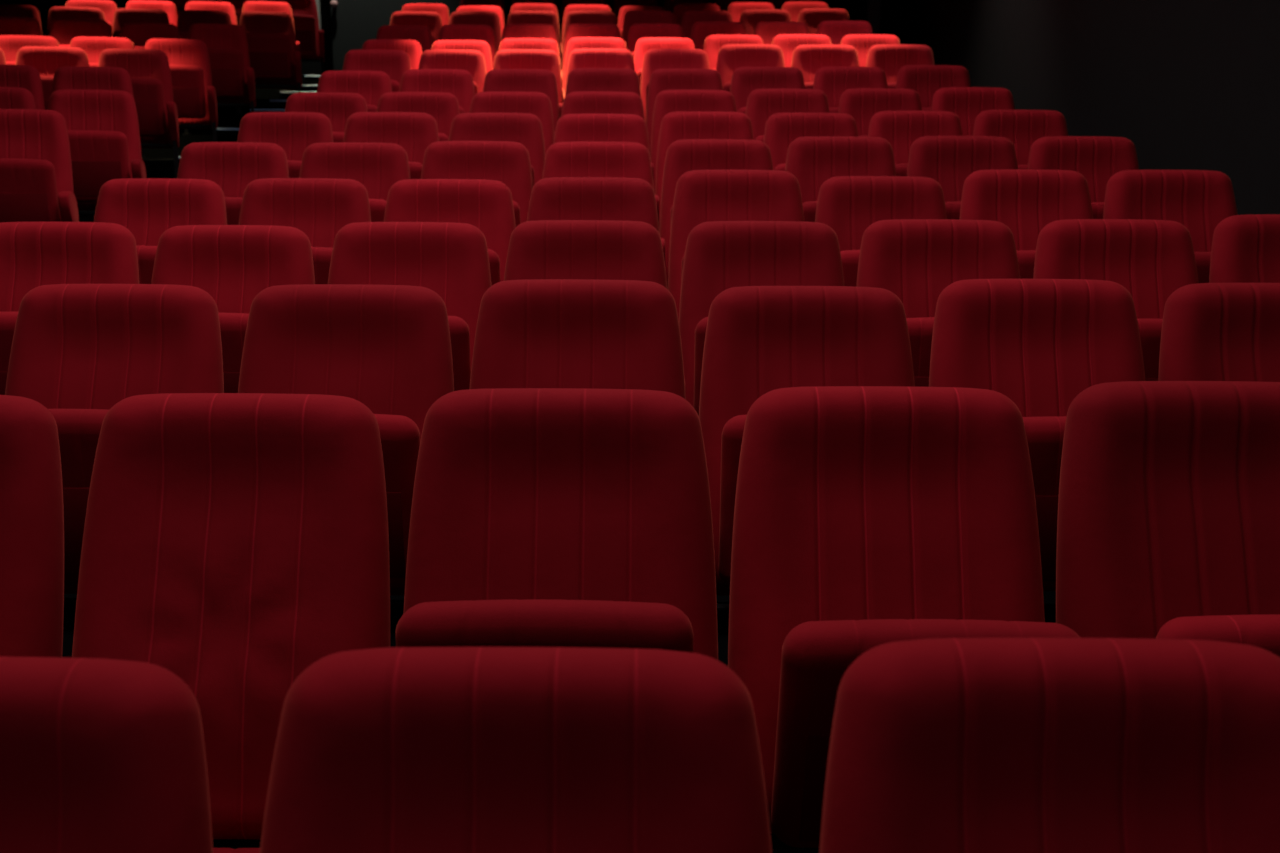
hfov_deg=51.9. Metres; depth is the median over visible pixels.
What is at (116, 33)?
seat cushion
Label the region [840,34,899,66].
chair
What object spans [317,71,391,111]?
chair
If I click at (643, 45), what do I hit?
chair
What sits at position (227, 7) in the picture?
chair
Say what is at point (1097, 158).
chair
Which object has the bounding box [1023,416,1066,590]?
seat cushion
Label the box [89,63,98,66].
seat cushion
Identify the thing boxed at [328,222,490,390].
chair
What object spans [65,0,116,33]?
chair
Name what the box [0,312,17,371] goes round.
seat cushion
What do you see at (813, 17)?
chair
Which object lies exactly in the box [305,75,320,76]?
trim
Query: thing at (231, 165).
chair
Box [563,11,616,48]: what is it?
chair
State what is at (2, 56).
chair
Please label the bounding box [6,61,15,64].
seat cushion
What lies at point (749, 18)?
chair
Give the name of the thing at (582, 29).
chair
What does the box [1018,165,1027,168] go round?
seat cushion
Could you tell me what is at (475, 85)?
seat cushion
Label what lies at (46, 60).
chair
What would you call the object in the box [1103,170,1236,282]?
chair
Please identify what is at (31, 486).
chair
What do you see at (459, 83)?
chair
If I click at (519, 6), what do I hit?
chair
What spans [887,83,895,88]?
seat cushion
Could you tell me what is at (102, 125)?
chair
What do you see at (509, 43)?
chair
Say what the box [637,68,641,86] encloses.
seat cushion
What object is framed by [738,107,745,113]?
seat cushion
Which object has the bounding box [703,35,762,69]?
chair
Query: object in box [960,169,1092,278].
chair
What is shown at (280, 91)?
trim
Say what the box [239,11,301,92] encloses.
chair
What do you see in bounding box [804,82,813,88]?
seat cushion
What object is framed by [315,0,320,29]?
trim
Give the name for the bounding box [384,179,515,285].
chair
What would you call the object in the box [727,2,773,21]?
chair
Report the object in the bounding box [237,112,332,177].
chair
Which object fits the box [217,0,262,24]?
chair
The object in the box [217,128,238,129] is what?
trim
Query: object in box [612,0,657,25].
chair
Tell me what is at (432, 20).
chair
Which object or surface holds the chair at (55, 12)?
on the floor
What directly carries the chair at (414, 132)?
on the floor
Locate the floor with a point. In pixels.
(159, 163)
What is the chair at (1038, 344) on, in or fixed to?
on the floor
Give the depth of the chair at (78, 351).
3.19 m
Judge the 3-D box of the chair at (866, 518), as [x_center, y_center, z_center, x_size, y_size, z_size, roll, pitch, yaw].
[0.438,0.474,2.153,0.583,1.011,0.551,0,12,0]
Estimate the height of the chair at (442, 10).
0.995 m
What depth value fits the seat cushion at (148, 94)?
9.62 m
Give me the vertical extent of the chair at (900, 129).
1.016 m
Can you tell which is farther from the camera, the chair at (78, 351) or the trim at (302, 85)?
the trim at (302, 85)
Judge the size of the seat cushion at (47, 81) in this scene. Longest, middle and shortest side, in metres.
0.452 x 0.420 x 0.104 m
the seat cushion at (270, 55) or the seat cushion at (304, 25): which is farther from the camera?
the seat cushion at (304, 25)
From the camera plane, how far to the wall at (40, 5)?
15.70 m
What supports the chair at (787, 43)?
on the floor
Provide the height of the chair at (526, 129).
0.993 m
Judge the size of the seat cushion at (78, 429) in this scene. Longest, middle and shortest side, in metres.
0.452 x 0.420 x 0.104 m
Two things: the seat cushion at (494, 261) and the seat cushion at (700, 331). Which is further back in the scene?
the seat cushion at (494, 261)
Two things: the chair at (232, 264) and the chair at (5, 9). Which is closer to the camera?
the chair at (232, 264)
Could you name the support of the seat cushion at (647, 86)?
on the chair at (654, 59)
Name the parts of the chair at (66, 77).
backrest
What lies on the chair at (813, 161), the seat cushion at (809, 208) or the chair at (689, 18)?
the seat cushion at (809, 208)
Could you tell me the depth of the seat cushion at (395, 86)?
9.54 m
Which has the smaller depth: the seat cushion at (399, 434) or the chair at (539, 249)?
the seat cushion at (399, 434)
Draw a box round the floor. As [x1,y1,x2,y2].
[62,83,1055,852]
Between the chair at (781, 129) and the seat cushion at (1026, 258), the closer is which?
the seat cushion at (1026, 258)
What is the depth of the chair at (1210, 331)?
3.19 m
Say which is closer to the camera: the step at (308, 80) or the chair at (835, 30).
the chair at (835, 30)
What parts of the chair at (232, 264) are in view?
backrest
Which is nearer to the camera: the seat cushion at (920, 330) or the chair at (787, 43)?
the seat cushion at (920, 330)
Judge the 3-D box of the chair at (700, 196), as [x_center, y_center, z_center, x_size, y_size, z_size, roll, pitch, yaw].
[0.396,-0.451,4.996,0.583,1.023,0.562,0,12,0]
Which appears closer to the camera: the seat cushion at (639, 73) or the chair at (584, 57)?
the chair at (584, 57)
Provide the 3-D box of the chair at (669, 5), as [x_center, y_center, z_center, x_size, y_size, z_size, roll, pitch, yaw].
[0.532,-4.248,14.458,0.583,1.010,0.557,0,12,0]
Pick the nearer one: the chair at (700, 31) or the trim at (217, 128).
the trim at (217, 128)
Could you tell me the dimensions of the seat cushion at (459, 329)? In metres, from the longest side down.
0.452 x 0.420 x 0.104 m
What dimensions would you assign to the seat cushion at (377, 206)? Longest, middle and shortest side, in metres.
0.452 x 0.420 x 0.104 m
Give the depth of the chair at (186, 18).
12.51 m
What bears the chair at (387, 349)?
on the floor
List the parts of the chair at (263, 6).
backrest, armrest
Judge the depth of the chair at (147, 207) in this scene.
5.09 m
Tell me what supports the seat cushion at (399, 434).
on the chair at (387, 349)
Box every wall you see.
[0,0,47,35]
[46,0,886,82]
[886,0,1279,214]
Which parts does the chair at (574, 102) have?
backrest, armrest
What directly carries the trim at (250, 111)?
on the floor
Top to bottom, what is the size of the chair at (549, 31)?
0.992 m
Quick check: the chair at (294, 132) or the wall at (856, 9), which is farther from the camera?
the wall at (856, 9)
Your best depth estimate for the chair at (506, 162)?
6.02 m
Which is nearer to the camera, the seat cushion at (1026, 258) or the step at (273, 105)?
the seat cushion at (1026, 258)
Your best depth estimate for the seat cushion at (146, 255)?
4.80 m
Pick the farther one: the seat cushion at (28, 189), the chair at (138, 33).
the chair at (138, 33)
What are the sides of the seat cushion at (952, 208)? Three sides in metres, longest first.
0.452 x 0.420 x 0.104 m
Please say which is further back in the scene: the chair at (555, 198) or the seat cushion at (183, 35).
the seat cushion at (183, 35)
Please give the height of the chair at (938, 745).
1.014 m
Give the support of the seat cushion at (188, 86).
on the chair at (194, 95)
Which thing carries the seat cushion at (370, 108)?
on the chair at (371, 85)
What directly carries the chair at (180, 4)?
on the floor
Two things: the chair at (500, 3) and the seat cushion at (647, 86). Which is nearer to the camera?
the seat cushion at (647, 86)
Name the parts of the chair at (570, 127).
backrest, armrest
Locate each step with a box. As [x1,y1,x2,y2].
[280,93,293,99]
[296,87,317,91]
[305,77,319,84]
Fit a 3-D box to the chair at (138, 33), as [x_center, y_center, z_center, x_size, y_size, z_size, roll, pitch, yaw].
[-4.265,-3.047,11.503,0.583,0.969,0.564,-3,12,-14]
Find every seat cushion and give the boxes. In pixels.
[0,158,59,221]
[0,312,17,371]
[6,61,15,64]
[40,76,53,100]
[48,409,108,584]
[67,130,130,202]
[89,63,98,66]
[113,30,120,36]
[130,78,166,136]
[134,46,144,48]
[136,245,156,283]
[170,65,205,118]
[179,32,188,38]
[207,48,244,97]
[213,848,259,852]
[218,313,248,371]
[224,197,242,224]
[235,13,241,24]
[246,33,292,79]
[287,160,301,177]
[292,14,316,54]
[311,247,332,283]
[332,132,343,141]
[367,105,377,111]
[369,199,386,221]
[374,414,419,586]
[391,80,399,91]
[396,599,693,652]
[409,162,422,178]
[438,133,448,140]
[448,316,470,390]
[473,81,477,94]
[488,249,499,285]
[513,201,519,226]
[531,165,533,185]
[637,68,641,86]
[646,83,648,109]
[681,255,684,281]
[694,317,707,415]
[718,415,746,586]
[723,82,730,91]
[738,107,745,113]
[755,135,763,141]
[771,619,1080,847]
[774,164,785,170]
[803,201,816,221]
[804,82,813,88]
[829,107,838,112]
[840,250,859,286]
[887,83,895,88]
[895,164,907,175]
[906,317,934,376]
[945,201,960,219]
[1017,250,1035,278]
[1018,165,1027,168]
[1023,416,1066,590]
[1091,202,1103,218]
[1137,319,1162,378]
[1156,614,1279,656]
[1194,252,1210,282]
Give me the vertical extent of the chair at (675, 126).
1.006 m
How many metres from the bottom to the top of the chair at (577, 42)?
1.000 m
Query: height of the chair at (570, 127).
0.991 m
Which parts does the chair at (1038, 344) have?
backrest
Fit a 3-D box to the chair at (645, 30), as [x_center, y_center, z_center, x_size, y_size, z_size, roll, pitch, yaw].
[0.157,-3.062,11.621,0.583,1.000,0.559,0,12,0]
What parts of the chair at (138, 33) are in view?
backrest, leg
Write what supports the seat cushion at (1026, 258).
on the chair at (1025, 201)
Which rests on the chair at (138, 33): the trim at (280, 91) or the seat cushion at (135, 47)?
the seat cushion at (135, 47)
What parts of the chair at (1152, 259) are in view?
backrest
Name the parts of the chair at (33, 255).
backrest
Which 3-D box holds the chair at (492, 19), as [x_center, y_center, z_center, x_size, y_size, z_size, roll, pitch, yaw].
[-1.583,-3.476,12.568,0.583,0.985,0.558,0,12,0]
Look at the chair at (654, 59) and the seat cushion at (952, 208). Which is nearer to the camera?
the seat cushion at (952, 208)
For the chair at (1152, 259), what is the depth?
4.13 m
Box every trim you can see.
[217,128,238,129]
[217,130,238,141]
[250,109,284,110]
[250,111,284,112]
[270,100,286,101]
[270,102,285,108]
[280,91,307,92]
[302,85,317,86]
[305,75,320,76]
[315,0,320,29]
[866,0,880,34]
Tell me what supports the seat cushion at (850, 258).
on the chair at (849, 205)
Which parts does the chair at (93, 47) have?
backrest, leg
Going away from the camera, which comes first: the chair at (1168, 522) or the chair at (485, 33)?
the chair at (1168, 522)
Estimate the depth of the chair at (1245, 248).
4.13 m
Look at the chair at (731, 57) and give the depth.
9.80 m
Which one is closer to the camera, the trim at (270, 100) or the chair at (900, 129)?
the chair at (900, 129)
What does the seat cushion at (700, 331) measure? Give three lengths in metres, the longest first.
0.452 x 0.420 x 0.104 m
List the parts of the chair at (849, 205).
backrest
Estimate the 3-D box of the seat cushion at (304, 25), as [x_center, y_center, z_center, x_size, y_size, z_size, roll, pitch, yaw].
[-3.776,-4.288,14.381,0.452,0.420,0.104,-3,15,-14]
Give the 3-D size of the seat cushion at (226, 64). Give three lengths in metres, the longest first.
0.452 x 0.420 x 0.104 m
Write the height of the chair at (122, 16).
0.966 m
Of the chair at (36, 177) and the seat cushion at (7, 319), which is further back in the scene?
the chair at (36, 177)
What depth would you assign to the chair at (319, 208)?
5.08 m
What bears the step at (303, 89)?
on the floor
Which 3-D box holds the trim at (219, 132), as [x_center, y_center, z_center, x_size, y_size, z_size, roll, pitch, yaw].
[-3.013,-2.416,11.377,1.185,0.300,0.300,0,12,0]
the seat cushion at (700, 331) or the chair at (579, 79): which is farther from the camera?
the chair at (579, 79)
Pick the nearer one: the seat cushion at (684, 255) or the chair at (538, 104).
the seat cushion at (684, 255)
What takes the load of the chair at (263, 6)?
on the floor
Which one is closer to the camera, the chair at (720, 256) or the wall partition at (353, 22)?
the chair at (720, 256)
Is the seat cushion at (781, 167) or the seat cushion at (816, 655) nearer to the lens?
the seat cushion at (816, 655)
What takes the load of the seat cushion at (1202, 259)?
on the chair at (1199, 200)
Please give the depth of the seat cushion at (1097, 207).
5.75 m
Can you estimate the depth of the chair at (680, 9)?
13.59 m
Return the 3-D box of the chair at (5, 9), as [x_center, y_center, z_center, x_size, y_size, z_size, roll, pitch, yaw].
[-5.755,-3.382,12.043,0.583,0.969,0.560,-3,12,-14]
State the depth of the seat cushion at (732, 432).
2.97 m
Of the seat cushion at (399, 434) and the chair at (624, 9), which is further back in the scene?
the chair at (624, 9)
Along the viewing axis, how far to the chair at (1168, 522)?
2.23 m
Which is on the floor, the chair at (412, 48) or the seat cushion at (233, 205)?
the chair at (412, 48)
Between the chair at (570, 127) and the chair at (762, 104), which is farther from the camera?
the chair at (762, 104)
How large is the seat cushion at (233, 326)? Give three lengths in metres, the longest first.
0.452 x 0.420 x 0.104 m
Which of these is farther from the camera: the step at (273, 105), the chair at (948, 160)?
the step at (273, 105)
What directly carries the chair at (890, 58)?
on the floor
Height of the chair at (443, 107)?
0.984 m
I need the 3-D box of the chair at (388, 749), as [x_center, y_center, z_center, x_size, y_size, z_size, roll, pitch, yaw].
[-0.110,0.768,1.212,0.583,1.002,0.559,0,12,0]
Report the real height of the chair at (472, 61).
0.978 m
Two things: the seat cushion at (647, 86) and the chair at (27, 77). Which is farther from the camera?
the seat cushion at (647, 86)
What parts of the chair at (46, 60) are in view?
backrest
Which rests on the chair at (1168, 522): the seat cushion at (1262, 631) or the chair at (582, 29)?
the seat cushion at (1262, 631)
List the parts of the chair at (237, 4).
backrest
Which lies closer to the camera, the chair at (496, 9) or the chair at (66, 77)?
the chair at (66, 77)
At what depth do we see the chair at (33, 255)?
4.14 m
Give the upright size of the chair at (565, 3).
0.992 m
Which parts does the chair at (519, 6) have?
backrest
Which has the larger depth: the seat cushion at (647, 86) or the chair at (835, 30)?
the chair at (835, 30)
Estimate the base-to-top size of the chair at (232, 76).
0.976 m
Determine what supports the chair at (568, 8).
on the floor
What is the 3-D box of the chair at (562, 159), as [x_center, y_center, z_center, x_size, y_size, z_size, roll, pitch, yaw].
[-0.181,-0.782,5.945,0.583,0.992,0.561,0,12,0]
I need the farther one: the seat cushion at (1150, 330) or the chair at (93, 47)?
the chair at (93, 47)
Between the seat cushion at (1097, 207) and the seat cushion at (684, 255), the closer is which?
the seat cushion at (684, 255)
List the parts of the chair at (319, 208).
backrest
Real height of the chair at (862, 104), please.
1.021 m
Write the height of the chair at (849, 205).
1.002 m
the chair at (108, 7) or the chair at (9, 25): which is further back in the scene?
the chair at (108, 7)
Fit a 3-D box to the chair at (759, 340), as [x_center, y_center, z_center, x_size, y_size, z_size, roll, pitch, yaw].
[0.426,0.191,3.106,0.583,0.996,0.562,0,12,0]
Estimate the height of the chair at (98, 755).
0.990 m
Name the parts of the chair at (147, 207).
backrest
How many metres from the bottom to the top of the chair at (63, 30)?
0.989 m
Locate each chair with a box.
[0,4,41,31]
[0,16,41,35]
[0,35,58,64]
[0,48,5,64]
[0,64,44,109]
[0,87,35,108]
[0,109,78,222]
[0,222,138,394]
[0,395,63,656]
[0,656,212,852]
[5,284,223,612]
[16,46,88,109]
[46,6,104,35]
[48,90,145,214]
[49,18,111,46]
[52,66,141,158]
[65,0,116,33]
[70,37,147,158]
[72,393,389,852]
[94,178,226,283]
[98,49,178,178]
[112,8,169,36]
[120,22,190,134]
[126,0,177,26]
[145,38,217,141]
[151,225,314,392]
[161,0,208,14]
[177,10,241,112]
[177,142,288,224]
[185,1,236,24]
[188,23,255,112]
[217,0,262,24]
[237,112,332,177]
[238,284,453,614]
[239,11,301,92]
[239,178,370,283]
[242,1,299,88]
[260,647,771,852]
[271,0,324,73]
[285,92,366,141]
[299,142,409,221]
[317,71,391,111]
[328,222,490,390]
[343,49,410,91]
[343,112,438,178]
[362,39,421,68]
[376,25,432,52]
[377,92,459,140]
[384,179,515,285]
[390,11,441,42]
[396,388,717,659]
[399,69,474,113]
[402,3,449,25]
[418,50,485,94]
[421,141,532,226]
[431,40,491,73]
[438,24,495,69]
[449,11,501,52]
[449,113,544,185]
[456,6,503,35]
[460,0,505,26]
[470,92,553,156]
[470,279,685,399]
[483,69,558,136]
[493,49,562,118]
[499,38,564,102]
[501,24,562,87]
[504,220,685,391]
[507,11,562,69]
[510,0,555,9]
[510,3,561,52]
[527,177,658,232]
[542,142,664,261]
[554,114,658,222]
[560,0,606,43]
[561,92,653,182]
[562,5,610,53]
[562,23,620,83]
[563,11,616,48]
[563,37,626,93]
[565,48,634,90]
[565,68,640,96]
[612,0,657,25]
[618,6,664,38]
[622,10,674,47]
[627,23,683,58]
[634,37,694,86]
[640,49,709,122]
[646,69,722,153]
[650,90,736,192]
[655,111,753,233]
[660,139,772,288]
[664,0,708,12]
[668,170,803,320]
[673,3,719,25]
[679,221,844,415]
[681,10,732,38]
[690,21,746,49]
[699,286,914,616]
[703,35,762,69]
[715,0,759,10]
[716,44,784,91]
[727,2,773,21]
[728,386,1080,847]
[730,67,804,113]
[740,9,790,34]
[746,89,829,141]
[753,21,808,44]
[763,113,857,170]
[766,0,810,9]
[772,34,831,66]
[782,2,828,21]
[785,136,895,221]
[791,45,858,88]
[798,8,849,33]
[813,67,887,112]
[815,176,946,286]
[816,21,871,44]
[819,638,1279,852]
[838,88,921,136]
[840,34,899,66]
[856,219,1019,386]
[866,44,933,88]
[868,111,962,175]
[896,65,970,110]
[907,136,1017,219]
[929,279,1144,618]
[931,87,1014,135]
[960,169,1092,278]
[973,110,1067,168]
[1028,136,1138,218]
[1033,219,1198,380]
[1056,381,1279,656]
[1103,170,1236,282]
[1158,283,1279,381]
[1209,214,1279,282]
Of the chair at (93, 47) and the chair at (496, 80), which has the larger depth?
the chair at (93, 47)
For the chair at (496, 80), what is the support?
on the floor
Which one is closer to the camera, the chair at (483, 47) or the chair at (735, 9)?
the chair at (483, 47)
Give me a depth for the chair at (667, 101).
7.92 m
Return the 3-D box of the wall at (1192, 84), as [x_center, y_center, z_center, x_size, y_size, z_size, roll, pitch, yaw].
[3.065,-2.442,6.776,0.200,6.205,19.279,0,12,0]
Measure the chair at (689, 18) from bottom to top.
1.006 m
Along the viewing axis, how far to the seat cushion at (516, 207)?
5.78 m
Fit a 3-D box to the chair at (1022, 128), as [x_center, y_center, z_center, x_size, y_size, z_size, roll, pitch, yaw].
[2.044,-1.139,6.888,0.583,1.025,0.562,0,12,0]
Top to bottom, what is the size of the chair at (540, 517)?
1.004 m
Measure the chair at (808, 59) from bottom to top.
1.030 m
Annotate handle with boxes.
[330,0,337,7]
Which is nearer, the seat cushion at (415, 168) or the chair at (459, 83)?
the seat cushion at (415, 168)
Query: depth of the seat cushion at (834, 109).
8.60 m
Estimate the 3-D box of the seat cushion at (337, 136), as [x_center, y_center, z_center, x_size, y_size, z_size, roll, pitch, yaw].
[-1.904,-1.524,7.743,0.452,0.420,0.104,0,16,0]
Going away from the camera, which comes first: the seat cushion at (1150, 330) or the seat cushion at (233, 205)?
the seat cushion at (1150, 330)
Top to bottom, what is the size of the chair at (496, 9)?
0.976 m
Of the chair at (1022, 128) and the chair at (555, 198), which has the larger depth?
the chair at (1022, 128)
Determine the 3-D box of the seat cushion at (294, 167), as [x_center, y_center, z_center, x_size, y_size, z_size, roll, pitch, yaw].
[-1.893,-1.165,6.791,0.452,0.420,0.104,0,18,0]
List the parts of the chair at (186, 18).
backrest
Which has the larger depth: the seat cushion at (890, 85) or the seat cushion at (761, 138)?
the seat cushion at (890, 85)
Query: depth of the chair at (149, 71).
9.76 m
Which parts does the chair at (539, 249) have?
backrest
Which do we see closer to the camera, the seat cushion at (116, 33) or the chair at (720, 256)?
the chair at (720, 256)
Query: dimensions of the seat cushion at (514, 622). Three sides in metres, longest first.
0.452 x 0.420 x 0.104 m
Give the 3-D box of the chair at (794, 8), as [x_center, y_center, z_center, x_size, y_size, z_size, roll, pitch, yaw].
[1.727,-3.848,13.506,0.583,1.035,0.551,0,12,0]
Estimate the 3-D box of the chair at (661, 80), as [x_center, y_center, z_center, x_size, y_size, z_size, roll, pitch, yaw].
[0.324,-1.887,8.783,0.583,1.000,0.561,0,12,0]
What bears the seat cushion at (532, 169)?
on the chair at (526, 129)
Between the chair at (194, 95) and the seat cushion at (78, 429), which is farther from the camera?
the chair at (194, 95)
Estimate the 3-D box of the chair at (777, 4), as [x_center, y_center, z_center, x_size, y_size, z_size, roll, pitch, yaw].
[1.665,-4.249,14.460,0.583,1.024,0.564,0,12,0]
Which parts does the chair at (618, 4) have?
backrest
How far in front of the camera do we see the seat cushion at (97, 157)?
7.70 m
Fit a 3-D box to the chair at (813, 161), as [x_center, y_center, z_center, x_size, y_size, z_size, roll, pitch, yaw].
[0.939,-0.789,5.941,0.583,1.022,0.559,0,12,0]
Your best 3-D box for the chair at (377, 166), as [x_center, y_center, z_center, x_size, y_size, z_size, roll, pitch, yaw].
[-1.302,-0.783,5.945,0.583,0.981,0.559,0,12,0]
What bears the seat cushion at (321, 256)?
on the chair at (319, 208)
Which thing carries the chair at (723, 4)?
on the floor
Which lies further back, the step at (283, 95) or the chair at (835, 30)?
the step at (283, 95)
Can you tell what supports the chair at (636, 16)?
on the floor
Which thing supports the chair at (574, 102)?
on the floor
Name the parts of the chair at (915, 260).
backrest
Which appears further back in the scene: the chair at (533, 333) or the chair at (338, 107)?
the chair at (338, 107)
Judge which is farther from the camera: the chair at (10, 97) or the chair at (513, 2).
the chair at (513, 2)
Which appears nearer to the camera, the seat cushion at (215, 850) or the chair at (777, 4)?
the seat cushion at (215, 850)
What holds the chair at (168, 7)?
on the floor
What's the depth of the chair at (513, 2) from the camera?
14.54 m
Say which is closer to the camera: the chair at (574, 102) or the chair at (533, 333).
the chair at (533, 333)
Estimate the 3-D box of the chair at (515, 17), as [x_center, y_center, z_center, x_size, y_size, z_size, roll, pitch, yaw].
[-1.020,-3.479,12.570,0.583,0.995,0.563,0,12,0]
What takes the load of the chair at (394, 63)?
on the floor
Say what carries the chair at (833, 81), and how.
on the floor
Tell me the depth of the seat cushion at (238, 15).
14.15 m
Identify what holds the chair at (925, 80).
on the floor
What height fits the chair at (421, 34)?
0.972 m
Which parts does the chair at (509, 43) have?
backrest, armrest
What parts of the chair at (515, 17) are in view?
backrest, armrest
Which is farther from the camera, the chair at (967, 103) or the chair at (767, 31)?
the chair at (767, 31)
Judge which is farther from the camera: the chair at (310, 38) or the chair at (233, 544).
the chair at (310, 38)
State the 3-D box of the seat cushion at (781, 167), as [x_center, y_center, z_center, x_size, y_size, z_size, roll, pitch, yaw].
[0.911,-1.150,6.800,0.452,0.420,0.104,0,15,0]
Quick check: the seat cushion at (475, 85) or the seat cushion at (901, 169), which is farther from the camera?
the seat cushion at (475, 85)
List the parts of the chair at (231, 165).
backrest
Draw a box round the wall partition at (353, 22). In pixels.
[330,0,460,70]
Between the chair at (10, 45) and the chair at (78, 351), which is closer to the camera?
the chair at (78, 351)
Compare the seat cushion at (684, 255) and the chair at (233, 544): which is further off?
the seat cushion at (684, 255)
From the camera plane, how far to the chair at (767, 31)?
11.70 m
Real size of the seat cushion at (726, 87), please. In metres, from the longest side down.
0.452 x 0.420 x 0.104 m
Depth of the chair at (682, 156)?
6.03 m
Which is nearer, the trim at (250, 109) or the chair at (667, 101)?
the chair at (667, 101)
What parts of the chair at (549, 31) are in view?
backrest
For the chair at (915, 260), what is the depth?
4.13 m
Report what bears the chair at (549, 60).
on the floor
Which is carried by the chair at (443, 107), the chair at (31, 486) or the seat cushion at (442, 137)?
the seat cushion at (442, 137)
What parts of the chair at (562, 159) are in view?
backrest, armrest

